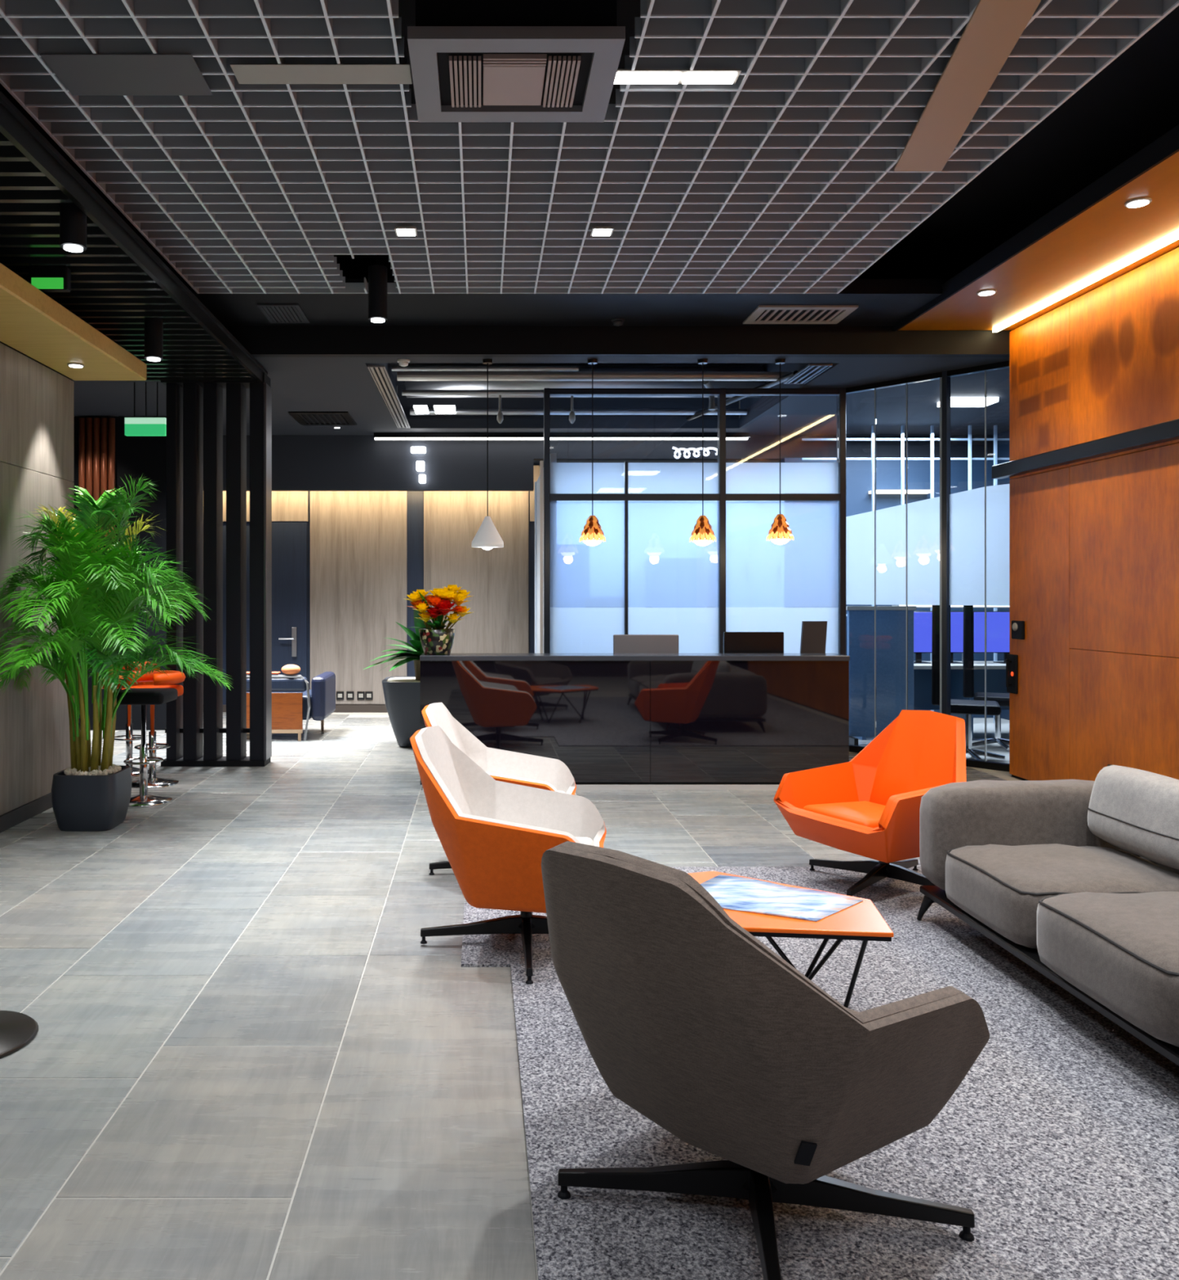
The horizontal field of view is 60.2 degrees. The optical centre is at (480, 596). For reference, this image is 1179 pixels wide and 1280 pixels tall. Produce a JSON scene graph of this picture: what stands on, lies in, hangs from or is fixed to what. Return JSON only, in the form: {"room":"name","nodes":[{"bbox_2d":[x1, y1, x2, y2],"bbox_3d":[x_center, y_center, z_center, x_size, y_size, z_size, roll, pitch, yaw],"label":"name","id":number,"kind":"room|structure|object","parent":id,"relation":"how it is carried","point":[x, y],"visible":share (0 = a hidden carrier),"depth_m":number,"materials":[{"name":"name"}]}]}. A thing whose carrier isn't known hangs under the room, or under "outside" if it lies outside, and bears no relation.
{"room":"lobby","nodes":[
{"label":"lobby","id":0,"kind":"room"},
{"bbox_2d":[0,341,74,815],"bbox_3d":[-3.155,-0.650,2.195,0.190,4.300,10.790,0,0,0],"label":"wall","id":1,"kind":"structure","parent":0,"point":[37,400],"depth_m":6.84,"materials":[{"name":"grey paint"}]},
{"bbox_2d":[0,792,52,832],"bbox_3d":[-3.060,1.450,4.295,0.030,0.100,6.590,0,0,0],"label":"baseboard","id":2,"kind":"structure","parent":1,"relation":"attached to","point":[24,812],"depth_m":6.75,"materials":[{"name":"grey"}]},
{"bbox_2d":[0,262,146,380],"bbox_3d":[-2.785,-1.685,4.192,0.550,0.130,6.785,0,0,0],"label":"trim","id":3,"kind":"structure","parent":1,"relation":"attached to","point":[33,323],"depth_m":6.37,"materials":[{"name":"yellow wood"}]},
{"bbox_2d":[72,416,166,729],"bbox_3d":[-4.975,-0.258,11.375,3.050,3.516,0.150,0,0,0],"label":"wall","id":4,"kind":"structure","parent":0,"point":[135,456],"depth_m":11.30,"materials":[{"name":"black paint"}]},
{"bbox_2d":[78,417,85,526],"bbox_3d":[-4.451,-1.321,11.260,0.072,1.336,0.072,0,0,0],"label":"tube","id":5,"kind":"object","parent":4,"relation":"attached to","point":[82,421],"visible":0.66,"depth_m":11.23,"materials":[{"name":"brown"}]},
{"bbox_2d":[85,417,93,524],"bbox_3d":[-4.369,-1.321,11.260,0.072,1.336,0.072,0,0,0],"label":"tube","id":6,"kind":"object","parent":4,"relation":"attached to","point":[89,421],"visible":0.66,"depth_m":11.23,"materials":[{"name":"brown"}]},
{"bbox_2d":[93,417,100,519],"bbox_3d":[-4.286,-1.321,11.260,0.072,1.336,0.072,0,0,0],"label":"tube","id":7,"kind":"object","parent":4,"relation":"attached to","point":[96,421],"visible":0.66,"depth_m":11.23,"materials":[{"name":"brown"}]},
{"bbox_2d":[101,417,107,537],"bbox_3d":[-4.204,-1.321,11.260,0.072,1.336,0.072,0,0,0],"label":"tube","id":8,"kind":"object","parent":4,"relation":"attached to","point":[104,420],"visible":0.66,"depth_m":11.23,"materials":[{"name":"brown"}]},
{"bbox_2d":[108,417,115,537],"bbox_3d":[-4.121,-1.321,11.260,0.072,1.336,0.072,0,0,0],"label":"tube","id":9,"kind":"object","parent":4,"relation":"attached to","point":[111,420],"visible":0.66,"depth_m":11.23,"materials":[{"name":"brown"}]},
{"bbox_2d":[0,90,267,382],"bbox_3d":[-2.510,-1.942,6.095,1.220,0.115,5.790,0,0,0],"label":"ceiling","id":10,"kind":"structure","parent":0,"point":[118,282],"depth_m":5.92,"materials":[{"name":"grey metal"}]},
{"bbox_2d":[29,266,71,292],"bbox_3d":[-2.490,-1.831,5.825,0.220,0.133,0.070,0,0,0],"label":"exit sign","id":11,"kind":"object","parent":10,"relation":"hanging from","point":[46,279],"visible":0.83,"depth_m":5.80,"materials":[{"name":"green plastic"}]},
{"bbox_2d":[59,204,86,252],"bbox_3d":[-2.020,-1.847,5.000,0.124,0.255,0.124,0,0,0],"label":"spotlight","id":12,"kind":"object","parent":10,"relation":"hanging from","point":[73,220],"visible":0.88,"depth_m":4.95,"materials":[{"name":"black paint"}]},
{"bbox_2d":[144,318,163,361],"bbox_3d":[-2.270,-1.808,7.000,0.124,0.335,0.124,0,0,0],"label":"spotlight","id":13,"kind":"object","parent":10,"relation":"hanging from","point":[153,327],"visible":0.87,"depth_m":6.95,"materials":[{"name":"black paint"}]},
{"bbox_2d":[257,303,309,323],"bbox_3d":[-1.560,-2.243,8.000,0.320,0.015,0.500,0,0,0],"label":"air vent","id":14,"kind":"object","parent":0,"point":[274,313],"visible":1,"depth_m":7.97,"materials":[{"name":"black metal"}]},
{"bbox_2d":[222,460,540,704],"bbox_3d":[-2.850,-0.258,13.180,7.300,3.516,0.240,0,0,0],"label":"wall","id":15,"kind":"structure","parent":0,"point":[367,551],"depth_m":13.06,"materials":[{"name":"beige laminate"}]},
{"bbox_2d":[271,522,306,678],"bbox_3d":[-2.514,0.270,13.043,0.514,2.460,0.111,0,0,0],"label":"door","id":16,"kind":"structure","parent":15,"relation":"in","point":[289,540],"depth_m":13.07,"materials":[{"name":"blue laminate"}]},
{"bbox_2d":[222,704,387,712],"bbox_3d":[-2.850,1.452,13.050,7.300,0.095,0.020,0,0,0],"label":"baseboard","id":17,"kind":"structure","parent":15,"relation":"attached to","point":[339,708],"depth_m":13.04,"materials":[{"name":"grey"}]},
{"bbox_2d":[0,712,1022,1279],"bbox_3d":[0.000,1.560,5.100,13.200,0.120,16.600,0,0,0],"label":"floor","id":18,"kind":"structure","parent":0,"point":[248,1058],"depth_m":3.51,"materials":[{"name":"grey tile"}]},
{"bbox_2d":[0,1010,39,1058],"bbox_3d":[-1.730,1.012,3.400,0.440,0.975,0.440,0,0,0],"label":"pedestal stand","id":19,"kind":"object","parent":18,"relation":"on","point":[17,1029],"visible":1,"depth_m":3.42,"materials":[{"name":"brown metal"}]},
{"bbox_2d":[0,474,232,831],"bbox_3d":[-2.501,0.337,6.585,1.602,2.326,1.557,0,0,44],"label":"potted palm","id":20,"kind":"object","parent":18,"relation":"on","point":[94,793],"visible":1,"depth_m":6.40,"materials":[{"name":"green plant"}]},
{"bbox_2d":[51,765,132,831],"bbox_3d":[-2.540,1.320,6.600,0.420,0.360,0.420,0,0,0],"label":"pot","id":21,"kind":"object","parent":20,"relation":"attached to","point":[98,799],"depth_m":6.41,"materials":[{"name":"grey stone"}]},
{"bbox_2d":[101,661,159,777],"bbox_3d":[-2.976,1.032,8.558,0.503,0.935,0.471,0,0,0],"label":"bar stool","id":22,"kind":"object","parent":18,"relation":"on","point":[130,737],"visible":0.34,"depth_m":8.53,"materials":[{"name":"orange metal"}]},
{"bbox_2d":[116,688,177,807],"bbox_3d":[-2.460,1.093,7.360,0.400,0.815,0.400,0,0,0],"label":"bar stool","id":23,"kind":"object","parent":18,"relation":"on","point":[143,696],"visible":0.86,"depth_m":7.31,"materials":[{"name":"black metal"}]},
{"bbox_2d":[121,670,186,788],"bbox_3d":[-2.616,1.052,8.058,0.503,0.895,0.471,0,0,0],"label":"bar stool","id":24,"kind":"object","parent":18,"relation":"on","point":[161,680],"visible":0.71,"depth_m":8.02,"materials":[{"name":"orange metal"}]},
{"bbox_2d":[160,372,271,766],"bbox_3d":[-2.356,-0.235,9.010,0.926,3.470,0.260,0,0,0],"label":"screen","id":25,"kind":"object","parent":18,"relation":"on","point":[194,730],"visible":0.96,"depth_m":8.90,"materials":[{"name":"black paint"}]},
{"bbox_2d":[246,671,335,741],"bbox_3d":[-2.120,1.157,10.873,1.000,0.690,0.855,0,0,0],"label":"armchair","id":26,"kind":"object","parent":18,"relation":"on","point":[293,702],"visible":0.67,"depth_m":10.45,"materials":[{"name":"blue fabric"}]},
{"bbox_2d":[364,609,443,747],"bbox_3d":[-0.693,0.755,10.200,0.955,1.490,0.770,0,0,0],"label":"planter","id":27,"kind":"object","parent":18,"relation":"on","point":[402,695],"visible":0.58,"depth_m":9.93,"materials":[{"name":"grey ceramic"}]},
{"bbox_2d":[421,702,576,875],"bbox_3d":[0.159,1.042,5.447,0.930,0.917,0.898,0,0,9],"label":"lounge chair","id":28,"kind":"object","parent":18,"relation":"on","point":[504,766],"visible":0.23,"depth_m":5.75,"materials":[{"name":"white fabric"}]},
{"bbox_2d":[419,653,849,790],"bbox_3d":[1.190,0.980,7.974,3.326,1.040,0.352,0,0,0],"label":"reception desk","id":29,"kind":"object","parent":18,"relation":"on","point":[616,721],"visible":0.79,"depth_m":7.81,"materials":[{"name":"black glass"}]},
{"bbox_2d":[403,584,472,654],"bbox_3d":[-0.330,0.183,7.961,0.576,0.554,0.402,0,0,0],"label":"flower vase","id":30,"kind":"object","parent":29,"relation":"on","point":[437,640],"visible":1,"depth_m":7.90,"materials":[{"name":"plant"}]},
{"bbox_2d":[419,653,849,661],"bbox_3d":[1.190,0.480,7.974,3.326,0.040,0.352,0,0,0],"label":"countertop","id":31,"kind":"structure","parent":29,"relation":"on","point":[451,656],"depth_m":7.80,"materials":[{"name":"grey stone"}]},
{"bbox_2d":[461,866,1178,1279],"bbox_3d":[2.085,1.494,3.125,4.330,0.012,4.850,0,0,0],"label":"rug","id":32,"kind":"object","parent":18,"relation":"on","point":[1060,1140],"visible":0.44,"depth_m":2.72,"materials":[{"name":"grey carpet"}]},
{"bbox_2d":[409,725,606,984],"bbox_3d":[0.179,1.030,4.325,0.930,0.917,0.898,0,0,11],"label":"lounge chair","id":33,"kind":"object","parent":32,"relation":"on","point":[494,836],"visible":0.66,"depth_m":4.13,"materials":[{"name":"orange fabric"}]},
{"bbox_2d":[541,840,989,1279],"bbox_3d":[0.601,1.020,2.449,0.914,0.936,0.920,0,0,-40],"label":"lounge chair","id":34,"kind":"object","parent":32,"relation":"on","point":[688,1020],"visible":1,"depth_m":2.18,"materials":[{"name":"grey fabric"}]},
{"bbox_2d":[688,871,893,1008],"bbox_3d":[0.950,1.288,3.630,0.899,0.399,0.739,0,0,0],"label":"coffee table","id":35,"kind":"object","parent":32,"relation":"on","point":[862,921],"visible":0.16,"depth_m":3.37,"materials":[{"name":"orange paint"}]},
{"bbox_2d":[700,874,862,921],"bbox_3d":[1.012,1.083,3.600,0.562,0.009,0.426,0,0,37],"label":"magazine","id":36,"kind":"object","parent":35,"relation":"on","point":[735,893],"visible":0.86,"depth_m":3.60,"materials":[{"name":"blue paper"}]},
{"bbox_2d":[773,710,965,896],"bbox_3d":[2.068,1.046,5.194,0.804,0.884,0.777,0,0,-25],"label":"lounge chair","id":37,"kind":"object","parent":32,"relation":"on","point":[868,805],"visible":0.81,"depth_m":5.25,"materials":[{"name":"orange leather"}]},
{"bbox_2d":[803,800,884,827],"bbox_3d":[1.960,1.126,5.144,0.451,0.085,0.452,0,0,-25],"label":"seat cushion","id":38,"kind":"object","parent":37,"relation":"on","point":[861,814],"depth_m":5.10,"materials":[{"name":"orange leather"}]},
{"bbox_2d":[916,778,1178,1066],"bbox_3d":[2.555,1.158,3.225,1.162,0.658,2.890,0,0,0],"label":"sofa","id":39,"kind":"object","parent":32,"relation":"on","point":[1020,863],"visible":0.89,"depth_m":3.84,"materials":[{"name":"grey fabric"}]},
{"bbox_2d":[945,843,1178,948],"bbox_3d":[2.390,1.191,4.088,0.792,0.289,0.725,0,0,0],"label":"seat cushion","id":40,"kind":"object","parent":39,"relation":"on","point":[997,889],"depth_m":3.96,"materials":[{"name":"grey fabric"}]},
{"bbox_2d":[1035,891,1178,1047],"bbox_3d":[2.380,1.183,3.290,0.812,0.303,0.820,0,0,0],"label":"seat cushion","id":41,"kind":"object","parent":39,"relation":"on","point":[1117,953],"depth_m":3.23,"materials":[{"name":"grey fabric"}]},
{"bbox_2d":[1087,764,1178,869],"bbox_3d":[2.712,0.888,4.100,0.225,0.338,0.660,0,0,2],"label":"sofa cushion","id":42,"kind":"object","parent":39,"relation":"on","point":[1134,811],"visible":1,"depth_m":4.04,"materials":[{"name":"grey fabric"}]},
{"bbox_2d":[845,606,915,745],"bbox_3d":[4.050,0.800,10.225,0.700,1.400,0.350,0,0,0],"label":"cabinet","id":43,"kind":"object","parent":18,"relation":"on","point":[890,620],"visible":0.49,"depth_m":10.20,"materials":[{"name":"glass"}]},
{"bbox_2d":[801,425,1008,711],"bbox_3d":[5.095,-0.258,11.910,2.590,3.516,0.060,0,0,0],"label":"bars","id":44,"kind":"object","parent":18,"relation":"on","point":[931,439],"visible":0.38,"depth_m":11.90,"materials":[{"name":"white metal"}]},
{"bbox_2d":[853,661,1008,739],"bbox_3d":[5.075,1.110,10.850,2.250,0.780,0.700,0,0,0],"label":"office desk","id":45,"kind":"object","parent":18,"relation":"on","point":[995,672],"visible":0.05,"depth_m":11.10,"materials":[{"name":"grey metal"}]},
{"bbox_2d":[913,611,931,663],"bbox_3d":[4.720,0.440,10.890,0.300,0.560,0.180,0,0,0],"label":"display","id":46,"kind":"object","parent":45,"relation":"on","point":[922,620],"visible":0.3,"depth_m":10.83,"materials":[{"name":"blue"}]},
{"bbox_2d":[891,604,1008,662],"bbox_3d":[5.350,0.395,10.965,1.700,0.650,0.170,0,0,0],"label":"shelf","id":47,"kind":"object","parent":45,"relation":"on","point":[916,606],"visible":0.1,"depth_m":10.88,"materials":[{"name":"grey metal"}]},
{"bbox_2d":[950,611,963,663],"bbox_3d":[5.060,0.440,10.890,0.280,0.560,0.180,0,0,0],"label":"display","id":48,"kind":"object","parent":45,"relation":"on","point":[956,617],"visible":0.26,"depth_m":10.83,"materials":[{"name":"blue"}]},
{"bbox_2d":[973,611,1008,663],"bbox_3d":[5.675,0.440,10.890,0.770,0.560,0.180,0,0,0],"label":"display","id":49,"kind":"object","parent":45,"relation":"on","point":[997,622],"visible":0.38,"depth_m":10.83,"materials":[{"name":"blue"}]},
{"bbox_2d":[931,604,1004,760],"bbox_3d":[4.511,0.746,9.344,0.613,1.493,0.582,0,0,24],"label":"office chair","id":50,"kind":"object","parent":18,"relation":"on","point":[966,707],"visible":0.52,"depth_m":9.24,"materials":[{"name":"black paint"}]},
{"bbox_2d":[962,605,1008,751],"bbox_3d":[5.137,0.746,10.038,0.613,1.493,0.582,0,0,26],"label":"office chair","id":51,"kind":"object","parent":18,"relation":"on","point":[1002,699],"visible":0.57,"depth_m":9.94,"materials":[{"name":"black paint"}]},
{"bbox_3d":[1.190,1.125,8.465,3.278,0.750,0.590,0,0,0],"label":"work table","id":52,"kind":"object","parent":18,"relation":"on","visible":0},
{"bbox_2d":[613,634,678,653],"bbox_3d":[1.378,0.535,8.420,0.544,0.430,0.180,0,0,0],"label":"monitor","id":53,"kind":"object","parent":52,"relation":"on","point":[622,643],"visible":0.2,"depth_m":8.40,"materials":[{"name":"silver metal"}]},
{"bbox_2d":[723,631,783,653],"bbox_3d":[2.276,0.524,8.420,0.500,0.452,0.180,0,0,0],"label":"monitor","id":54,"kind":"object","parent":52,"relation":"on","point":[733,642],"visible":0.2,"depth_m":8.40,"materials":[{"name":"black plastic"}]},
{"bbox_2d":[800,621,826,653],"bbox_3d":[2.767,0.479,8.420,0.241,0.542,0.180,0,0,0],"label":"monitor","id":55,"kind":"object","parent":52,"relation":"on","point":[813,633],"visible":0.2,"depth_m":8.40,"materials":[{"name":"grey"}]},
{"bbox_2d":[534,481,536,653],"bbox_3d":[2.180,0.050,12.350,3.040,2.900,0.100,0,0,0],"label":"wall","id":56,"kind":"structure","parent":0,"point":[535,482],"depth_m":12.30,"materials":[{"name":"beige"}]},
{"bbox_2d":[72,356,1008,435],"bbox_3d":[0.000,-2.308,10.950,13.000,0.584,4.900,0,0,0],"label":"ceiling","id":57,"kind":"structure","parent":0,"point":[298,384],"depth_m":10.88,"materials":[{"name":"grey paint"}]},
{"bbox_2d":[124,382,166,435],"bbox_3d":[-3.154,-1.765,9.500,0.380,0.502,0.060,0,0,0],"label":"exit sign","id":58,"kind":"object","parent":57,"relation":"hanging from","point":[134,426],"visible":0.95,"depth_m":9.47,"materials":[{"name":"green plastic"}]},
{"bbox_2d":[288,411,356,425],"bbox_3d":[-1.775,-2.009,11.400,0.650,0.015,0.800,0,0,0],"label":"ceiling vent","id":59,"kind":"object","parent":57,"relation":"in","point":[304,418],"visible":1,"depth_m":11.35,"materials":[{"name":"black metal"}]},
{"bbox_2d":[222,435,533,491],"bbox_3d":[-2.920,-1.673,12.685,7.160,0.686,0.130,0,0,0],"label":"trim","id":60,"kind":"structure","parent":57,"relation":"attached to","point":[300,463],"depth_m":12.62,"materials":[{"name":"grey paint"}]},
{"bbox_2d":[367,364,410,427],"bbox_3d":[-0.915,-2.009,10.400,0.150,0.015,3.200,0,0,0],"label":"ceiling vent","id":61,"kind":"object","parent":57,"relation":"in","point":[379,373],"visible":1,"depth_m":9.97,"materials":[{"name":"silver metal"}]},
{"bbox_2d":[401,389,543,395],"bbox_3d":[0.440,-2.120,10.500,2.520,0.058,0.060,0,0,0],"label":"ceiling pipe","id":62,"kind":"object","parent":57,"relation":"attached to","point":[404,392],"visible":0.66,"depth_m":10.48,"materials":[{"name":"silver metal"}]},
{"bbox_2d":[391,366,578,371],"bbox_3d":[0.040,-2.100,9.300,1.720,0.043,0.044,0,0,0],"label":"ceiling pipe","id":63,"kind":"object","parent":57,"relation":"attached to","point":[393,368],"visible":1,"depth_m":9.28,"materials":[{"name":"silver metal"}]},
{"bbox_2d":[471,358,503,550],"bbox_3d":[0.057,-1.204,8.600,0.276,1.622,0.276,0,0,0],"label":"pendant lamp","id":64,"kind":"object","parent":57,"relation":"hanging from","point":[487,537],"visible":1,"depth_m":8.54,"materials":[{"name":"white metal"}]},
{"bbox_2d":[373,432,748,439],"bbox_3d":[0.990,-1.975,12.460,4.620,0.080,0.080,0,0,0],"label":"linear light","id":65,"kind":"object","parent":57,"relation":"attached to","point":[377,436],"visible":1,"depth_m":12.42,"materials":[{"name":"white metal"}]},
{"bbox_2d":[374,437,747,439],"bbox_3d":[0.990,-1.945,12.460,4.600,0.020,0.060,0,0,0],"label":"diffuser","id":66,"kind":"object","parent":65,"relation":"attached to","point":[375,438],"depth_m":12.43,"materials":[{"name":"white plastic"}]},
{"bbox_2d":[409,408,746,414],"bbox_3d":[1.130,-2.140,11.700,3.900,0.068,0.070,0,0,0],"label":"ceiling pipe","id":67,"kind":"object","parent":57,"relation":"attached to","point":[431,411],"visible":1,"depth_m":11.67,"materials":[{"name":"silver metal"}]},
{"bbox_2d":[404,366,764,397],"bbox_3d":[1.130,-2.360,11.100,3.900,0.340,0.340,0,0,0],"label":"duct","id":68,"kind":"object","parent":57,"relation":"attached to","point":[409,384],"visible":0.47,"depth_m":10.95,"materials":[{"name":"silver metal"}]},
{"bbox_2d":[578,358,605,546],"bbox_3d":[0.952,-1.222,8.600,0.228,1.588,0.222,0,0,0],"label":"pendant lamp","id":69,"kind":"object","parent":57,"relation":"hanging from","point":[592,535],"visible":1,"depth_m":8.55,"materials":[{"name":"orange metal"}]},
{"bbox_2d":[396,371,791,381],"bbox_3d":[1.130,-2.160,9.900,3.900,0.088,0.090,0,0,0],"label":"ceiling pipe","id":70,"kind":"object","parent":57,"relation":"attached to","point":[401,375],"visible":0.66,"depth_m":9.86,"materials":[{"name":"grey metal"}]},
{"bbox_2d":[688,358,715,546],"bbox_3d":[1.892,-1.222,8.600,0.228,1.588,0.222,0,0,0],"label":"pendant lamp","id":71,"kind":"object","parent":57,"relation":"hanging from","point":[702,535],"visible":1,"depth_m":8.55,"materials":[{"name":"glass"}]},
{"bbox_2d":[685,370,798,421],"bbox_3d":[2.725,-2.110,10.750,0.060,0.078,2.365,0,0,-13],"label":"ceiling pipe","id":72,"kind":"object","parent":57,"relation":"attached to","point":[766,385],"visible":0.77,"depth_m":10.63,"materials":[{"name":"black metal"}]},
{"bbox_2d":[766,358,793,544],"bbox_3d":[2.551,-1.228,8.600,0.228,1.576,0.222,0,0,0],"label":"pendant lamp","id":73,"kind":"object","parent":57,"relation":"hanging from","point":[780,533],"visible":1,"depth_m":8.55,"materials":[{"name":"glass"}]},
{"bbox_2d":[783,364,832,383],"bbox_3d":[2.950,-2.009,9.125,0.200,0.015,0.750,0,0,0],"label":"ceiling vent","id":74,"kind":"object","parent":57,"relation":"in","point":[810,371],"visible":1,"depth_m":9.09,"materials":[{"name":"silver metal"}]},
{"bbox_2d":[937,396,998,407],"bbox_3d":[4.992,-1.992,10.350,0.485,0.045,0.300,0,0,0],"label":"linear light","id":75,"kind":"object","parent":57,"relation":"attached to","point":[955,402],"visible":0.93,"depth_m":10.23,"materials":[{"name":"white"}]},
{"bbox_2d":[536,453,556,653],"bbox_3d":[0.710,0.050,11.080,0.060,2.900,2.440,0,0,0],"label":"wall","id":76,"kind":"structure","parent":0,"point":[553,455],"depth_m":11.91,"materials":[{"name":"blue"}]},
{"bbox_2d":[539,387,845,655],"bbox_3d":[2.053,-0.258,9.800,2.957,3.515,0.100,0,0,0],"label":"window","id":77,"kind":"structure","parent":76,"relation":"in","point":[646,577],"depth_m":9.81,"materials":[{"name":"blue"}]},
{"bbox_2d":[0,0,1178,293],"bbox_3d":[0.275,-2.292,4.850,4.763,0.085,5.310,0,0,0],"label":"ceiling","id":78,"kind":"structure","parent":0,"point":[781,178],"depth_m":5.06,"materials":[{"name":"grey metal"}]},
{"bbox_2d":[40,53,213,95],"bbox_3d":[-1.515,-2.247,4.350,0.630,0.006,0.340,0,0,0],"label":"panel","id":79,"kind":"object","parent":78,"relation":"attached to","point":[82,74],"visible":1,"depth_m":4.33,"materials":[{"name":"grey metal"}]},
{"bbox_2d":[230,63,412,84],"bbox_3d":[-0.680,-2.247,4.340,0.760,0.006,0.160,0,0,0],"label":"panel","id":80,"kind":"object","parent":78,"relation":"attached to","point":[245,73],"visible":1,"depth_m":4.33,"materials":[{"name":"grey metal"}]},
{"bbox_2d":[368,254,386,323],"bbox_3d":[-0.715,-2.220,7.000,0.132,0.620,0.132,0,0,0],"label":"spotlight","id":81,"kind":"object","parent":78,"relation":"hanging from","point":[377,273],"visible":0.91,"depth_m":6.94,"materials":[{"name":"black paint"}]},
{"bbox_2d":[407,0,625,122],"bbox_3d":[0.140,-2.375,4.330,0.860,0.350,0.700,0,0,0],"label":"air conditioner","id":82,"kind":"object","parent":78,"relation":"attached to","point":[472,60],"depth_m":4.16,"materials":[{"name":"grey"}]},
{"bbox_2d":[590,226,613,235],"bbox_3d":[0.745,-2.242,6.200,0.130,0.016,0.130,0,0,0],"label":"recessed light","id":83,"kind":"object","parent":78,"relation":"in","point":[596,230],"visible":1,"depth_m":6.17,"materials":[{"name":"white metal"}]},
{"bbox_2d":[613,69,741,84],"bbox_3d":[0.818,-2.248,4.370,0.595,0.016,0.110,0,0,0],"label":"recessed light","id":84,"kind":"object","parent":78,"relation":"in","point":[623,76],"visible":0.76,"depth_m":4.35,"materials":[{"name":"white plastic"}]},
{"bbox_2d":[893,0,1040,171],"bbox_3d":[2.096,-2.240,4.353,0.245,0.012,1.987,0,0,12],"label":"panel","id":85,"kind":"object","parent":78,"relation":"attached to","point":[994,27],"visible":1,"depth_m":4.37,"materials":[{"name":"beige metal"}]},
{"bbox_2d":[0,0,1178,260],"bbox_3d":[0.000,-2.875,2.500,13.000,0.150,11.800,0,0,0],"label":"ceiling","id":86,"kind":"structure","parent":0,"point":[1132,102],"depth_m":6.31,"materials":[{"name":"black"}]},
{"bbox_2d":[742,305,857,324],"bbox_3d":[2.535,-2.243,8.040,0.770,0.015,0.480,0,0,0],"label":"air vent","id":87,"kind":"object","parent":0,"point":[762,314],"visible":1,"depth_m":8.02,"materials":[{"name":"grey metal"}]},
{"bbox_2d":[781,457,999,717],"bbox_3d":[5.075,-0.105,12.525,2.650,3.210,0.150,0,0,0],"label":"wall","id":88,"kind":"structure","parent":0,"point":[858,472],"depth_m":12.45,"materials":[{"name":"blue"}]},
{"bbox_2d":[671,446,717,458],"bbox_3d":[2.685,-1.795,12.606,0.586,0.152,0.032,0,0,0],"label":"light","id":89,"kind":"object","parent":88,"relation":"attached to","point":[707,449],"visible":0.97,"depth_m":12.59,"materials":[{"name":"white"}]},
{"bbox_2d":[533,435,992,460],"bbox_3d":[3.580,-1.868,12.685,5.840,0.296,0.130,0,0,0],"label":"trim","id":90,"kind":"structure","parent":88,"relation":"attached to","point":[756,447],"depth_m":12.62,"materials":[{"name":"grey paint"}]},
{"bbox_2d":[845,360,1008,771],"bbox_3d":[4.077,-0.258,9.174,0.080,3.515,1.656,0,0,-41],"label":"glass partition","id":91,"kind":"structure","parent":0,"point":[947,549],"depth_m":9.05,"materials":[{"name":"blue glass"}]},
{"bbox_2d":[992,430,1011,719],"bbox_3d":[6.450,-0.258,10.600,0.100,3.516,4.000,0,0,0],"label":"wall","id":92,"kind":"structure","parent":0,"point":[1002,446],"depth_m":12.36,"materials":[{"name":"blue"}]},
{"bbox_2d":[1008,247,1178,781],"bbox_3d":[4.500,-0.650,2.600,0.200,4.300,11.600,0,0,0],"label":"wall","id":93,"kind":"structure","parent":0,"point":[1094,543],"depth_m":7.20,"materials":[{"name":"orange wood"}]},
{"bbox_2d":[185,279,949,326],"bbox_3d":[1.100,-2.305,7.949,6.600,0.110,0.898,0,0,0],"label":"ceiling beam","id":94,"kind":"structure","parent":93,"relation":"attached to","point":[880,302],"depth_m":7.83,"materials":[{"name":"black paint"}]},
{"bbox_2d":[162,260,1010,356],"bbox_3d":[0.000,-2.408,8.450,13.000,0.784,0.100,0,0,0],"label":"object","id":95,"kind":"structure","parent":93,"relation":"attached to","point":[259,341],"depth_m":8.40,"materials":[{"name":"black paint"}]},
{"bbox_2d":[1005,653,1017,693],"bbox_3d":[4.369,0.640,8.333,0.062,0.320,0.150,0,0,0],"label":"plate","id":96,"kind":"object","parent":93,"relation":"attached to","point":[1011,660],"visible":1,"depth_m":8.32,"materials":[{"name":"black paint"}]},
{"bbox_2d":[1011,620,1024,639],"bbox_3d":[4.381,0.275,8.240,0.038,0.150,0.170,0,0,0],"label":"keypad","id":97,"kind":"object","parent":93,"relation":"attached to","point":[1017,626],"visible":1,"depth_m":8.22,"materials":[{"name":"black paint"}]},
{"bbox_2d":[893,124,1178,331],"bbox_3d":[3.925,-2.260,4.440,0.990,0.120,7.880,0,0,0],"label":"soffit","id":98,"kind":"structure","parent":93,"relation":"attached to","point":[1092,232],"depth_m":6.44,"materials":[{"name":"orange paint"}]},
{"bbox_2d":[991,418,1178,479],"bbox_3d":[4.355,-1.045,4.260,0.090,0.110,8.520,0,0,0],"label":"wall rail","id":99,"kind":"object","parent":93,"relation":"attached to","point":[1167,431],"visible":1,"depth_m":7.12,"materials":[{"name":"black metal"}]},
{"bbox_2d":[992,232,1178,332],"bbox_3d":[4.258,-2.199,4.480,0.035,0.021,7.760,0,0,0],"label":"led strip","id":100,"kind":"object","parent":93,"relation":"attached to","point":[1175,237],"visible":1,"depth_m":6.99,"materials":[{"name":"white plastic"}]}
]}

